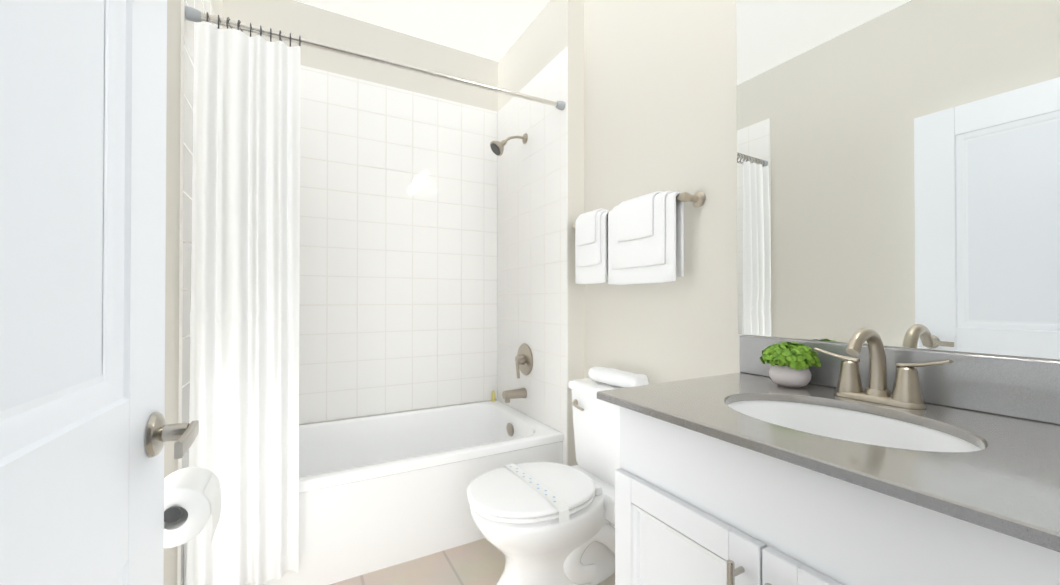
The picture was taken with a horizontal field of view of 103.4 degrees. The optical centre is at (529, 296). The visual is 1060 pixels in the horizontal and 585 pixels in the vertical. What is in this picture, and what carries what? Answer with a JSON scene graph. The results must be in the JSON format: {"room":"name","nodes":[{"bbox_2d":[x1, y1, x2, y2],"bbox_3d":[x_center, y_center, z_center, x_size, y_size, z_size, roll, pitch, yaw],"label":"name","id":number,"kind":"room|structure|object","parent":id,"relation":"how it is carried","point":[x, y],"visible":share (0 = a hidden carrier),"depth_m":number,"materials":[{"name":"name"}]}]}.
{"room":"bathroom","nodes":[
{"label":"bathroom","id":0,"kind":"room"},
{"bbox_2d":[163,0,222,584],"bbox_3d":[-0.863,-0.257,0.757,0.100,2.700,3.200,0,0,-29],"label":"wall","id":1,"kind":"structure","parent":0,"point":[172,236],"depth_m":1.29,"materials":[{"name":"white paint"}]},
{"bbox_2d":[164,506,181,522],"bbox_3d":[-0.724,0.382,0.771,0.161,0.054,0.172,0,0,-29],"label":"toilet paper holder","id":2,"kind":"object","parent":1,"relation":"attached to","point":[172,514],"visible":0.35,"depth_m":0.73,"materials":[{"name":"silver metal"}]},
{"bbox_2d":[164,467,221,547],"bbox_3d":[-0.655,0.399,0.788,0.107,0.116,0.110,0,0,-29],"label":"toilet paper roll","id":3,"kind":"object","parent":2,"relation":"attached to","point":[194,493],"visible":0.65,"depth_m":0.76,"materials":[{"name":"white paper"}]},
{"bbox_2d":[177,0,217,584],"bbox_3d":[-1.338,-0.077,1.727,0.008,2.354,0.839,0,0,-29],"label":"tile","id":4,"kind":"structure","parent":1,"relation":"attached to","point":[186,96],"depth_m":1.40,"materials":[{"name":"white tile"}]},
{"bbox_2d":[223,0,497,424],"bbox_3d":[-0.905,-0.244,2.506,1.520,2.700,0.100,0,0,-29],"label":"wall","id":5,"kind":"structure","parent":0,"point":[302,20],"depth_m":2.45,"materials":[{"name":"white paint"}]},
{"bbox_2d":[299,65,497,423],"bbox_3d":[-0.879,-0.280,2.458,1.502,1.938,0.008,0,0,-29],"label":"tile","id":6,"kind":"structure","parent":5,"relation":"attached to","point":[398,259],"depth_m":2.49,"materials":[{"name":"white tile"}]},
{"bbox_2d":[294,0,549,61],"bbox_3d":[-0.111,-1.654,1.184,1.820,0.100,3.200,0,0,-29],"label":"ceiling","id":7,"kind":"structure","parent":0,"point":[493,30],"depth_m":2.40,"materials":[{"name":"white paint"}]},
{"bbox_2d":[330,538,614,584],"bbox_3d":[-0.111,1.146,1.163,1.820,0.100,3.200,0,0,-29],"label":"floor","id":8,"kind":"structure","parent":0,"point":[480,562],"depth_m":1.68,"materials":[{"name":"tile"}]},
{"bbox_2d":[183,400,563,584],"bbox_3d":[-0.680,0.896,2.092,1.503,0.415,0.809,0,0,-29],"label":"bathtub","id":9,"kind":"object","parent":8,"relation":"on","point":[378,492],"visible":0.54,"depth_m":1.81,"materials":[{"name":"white ceramic"}]},
{"bbox_2d":[492,390,494,401],"bbox_3d":[-0.241,0.656,2.760,0.024,0.072,0.023,0,0,-29],"label":"bottle","id":10,"kind":"object","parent":9,"relation":"on","point":[493,396],"visible":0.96,"depth_m":2.75,"materials":[{"name":"yellow plastic"}]},
{"bbox_2d":[467,378,623,584],"bbox_3d":[0.122,0.740,1.645,0.751,0.718,0.443,0,0,-29],"label":"toilet","id":11,"kind":"object","parent":8,"relation":"on","point":[543,523],"visible":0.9,"depth_m":1.53,"materials":[{"name":"white ceramic"}]},
{"bbox_2d":[588,366,648,387],"bbox_3d":[0.369,0.345,1.772,0.087,0.072,0.293,0,-1,-35],"label":"roll","id":12,"kind":"object","parent":11,"relation":"on","point":[614,377],"visible":0.96,"depth_m":1.73,"materials":[{"name":"white"}]},
{"bbox_2d":[615,406,1059,584],"bbox_3d":[0.636,0.678,0.853,0.611,0.830,0.784,0,0,-29],"label":"vanity cabinet","id":13,"kind":"object","parent":8,"relation":"on","point":[692,507],"visible":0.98,"depth_m":0.73,"materials":[{"name":"white paint"}]},
{"bbox_2d":[597,372,1059,551],"bbox_3d":[0.635,0.337,0.866,0.603,0.186,0.822,0,0,-29],"label":"countertop","id":14,"kind":"structure","parent":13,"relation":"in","point":[998,473],"depth_m":0.73,"materials":[{"name":"grey stone"}]},
{"bbox_2d":[760,342,820,387],"bbox_3d":[0.714,0.185,1.148,0.146,0.120,0.142,0,0,-29],"label":"potted plant","id":15,"kind":"object","parent":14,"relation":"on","point":[790,362],"visible":1,"depth_m":1.11,"materials":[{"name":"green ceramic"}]},
{"bbox_2d":[814,327,952,409],"bbox_3d":[0.770,0.157,0.955,0.154,0.173,0.261,0,0,-29],"label":"faucet","id":16,"kind":"object","parent":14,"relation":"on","point":[907,393],"visible":1,"depth_m":0.96,"materials":[{"name":"silver metal"}]},
{"bbox_2d":[498,0,583,465],"bbox_3d":[0.051,-0.243,2.554,0.200,2.700,0.940,0,0,-29],"label":"wall","id":17,"kind":"structure","parent":0,"point":[552,31],"depth_m":2.13,"materials":[{"name":"white paint"}]},
{"bbox_2d":[185,6,564,109],"bbox_3d":[-0.490,-0.956,1.760,1.504,0.068,0.042,0,0,-29],"label":"curtain rod","id":18,"kind":"object","parent":17,"relation":"attached to","point":[193,14],"visible":1,"depth_m":1.63,"materials":[{"name":"silver metal"}]},
{"bbox_2d":[186,12,300,584],"bbox_3d":[-0.983,0.017,1.452,0.319,1.972,0.109,0,0,-29],"label":"curtain","id":19,"kind":"object","parent":18,"relation":"hanging from","point":[244,347],"visible":0.94,"depth_m":1.43,"materials":[{"name":"white fabric"}]},
{"bbox_2d":[497,47,567,464],"bbox_3d":[-0.016,-0.072,2.458,0.008,2.354,0.839,0,0,-29],"label":"tile","id":20,"kind":"structure","parent":17,"relation":"attached to","point":[532,242],"depth_m":2.35,"materials":[{"name":"white tile"}]},
{"bbox_2d":[490,133,527,155],"bbox_3d":[-0.124,-0.885,2.423,0.221,0.158,0.092,0,0,-29],"label":"shower head","id":21,"kind":"object","parent":20,"relation":"attached to","point":[497,148],"visible":1,"depth_m":2.39},
{"bbox_2d":[502,388,526,402],"bbox_3d":[-0.092,0.576,2.442,0.136,0.073,0.062,0,0,-29],"label":"tub spout","id":22,"kind":"object","parent":20,"relation":"attached to","point":[507,395],"visible":1,"depth_m":2.42,"materials":[{"name":"silver metal"}]},
{"bbox_2d":[515,343,532,378],"bbox_3d":[-0.061,0.375,2.449,0.076,0.197,0.188,0,0,-29],"label":"shower valve","id":23,"kind":"object","parent":20,"relation":"attached to","point":[524,360],"visible":1,"depth_m":2.43,"materials":[{"name":"silver metal"}]},
{"bbox_2d":[584,0,1059,384],"bbox_3d":[0.869,-0.254,1.179,0.100,2.700,2.260,0,0,-29],"label":"wall","id":24,"kind":"structure","parent":0,"point":[660,95],"depth_m":1.66,"materials":[{"name":"white paint"}]},
{"bbox_2d":[573,192,705,228],"bbox_3d":[0.416,-0.352,1.797,0.093,0.056,0.721,0,0,-29],"label":"towel rail","id":25,"kind":"object","parent":24,"relation":"attached to","point":[696,199],"visible":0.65,"depth_m":1.50,"materials":[{"name":"silver metal"}]},
{"bbox_2d":[575,208,609,283],"bbox_3d":[0.296,-0.228,1.949,0.095,0.340,0.228,0,0,-29],"label":"hanging towel","id":26,"kind":"object","parent":25,"relation":"hanging from","point":[591,247],"visible":0.79,"depth_m":1.90,"materials":[{"name":"white fabric"}]},
{"bbox_2d":[608,191,683,284],"bbox_3d":[0.450,-0.225,1.672,0.095,0.351,0.369,0,0,-29],"label":"hanging towel","id":27,"kind":"object","parent":25,"relation":"hanging from","point":[646,239],"visible":0.96,"depth_m":1.60,"materials":[{"name":"white fabric"}]},
{"bbox_2d":[736,0,1059,358],"bbox_3d":[0.893,-0.516,1.025,0.006,1.278,0.838,0,0,-29],"label":"mirror","id":28,"kind":"object","parent":24,"relation":"attached to","point":[898,173],"visible":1,"depth_m":1.01,"materials":[{"name":"clear glass"}]},
{"bbox_2d":[739,335,1059,424],"bbox_3d":[0.889,0.185,1.008,0.021,0.119,0.822,0,0,-29],"label":"backsplash","id":29,"kind":"structure","parent":24,"relation":"attached to","point":[1024,388],"depth_m":0.90,"materials":[{"name":"stone"}]},
{"bbox_3d":[0.451,-0.261,0.159,1.620,2.700,0.120,0,0,-29],"label":"wall","id":30,"kind":"structure","parent":0,"visible":0},
{"bbox_2d":[0,0,198,584],"bbox_3d":[-0.420,0.079,0.284,0.153,1.998,0.926,0,0,-27],"label":"door","id":31,"kind":"structure","parent":30,"relation":"in","point":[87,432],"depth_m":0.48,"materials":[{"name":"white paint"}]}
]}

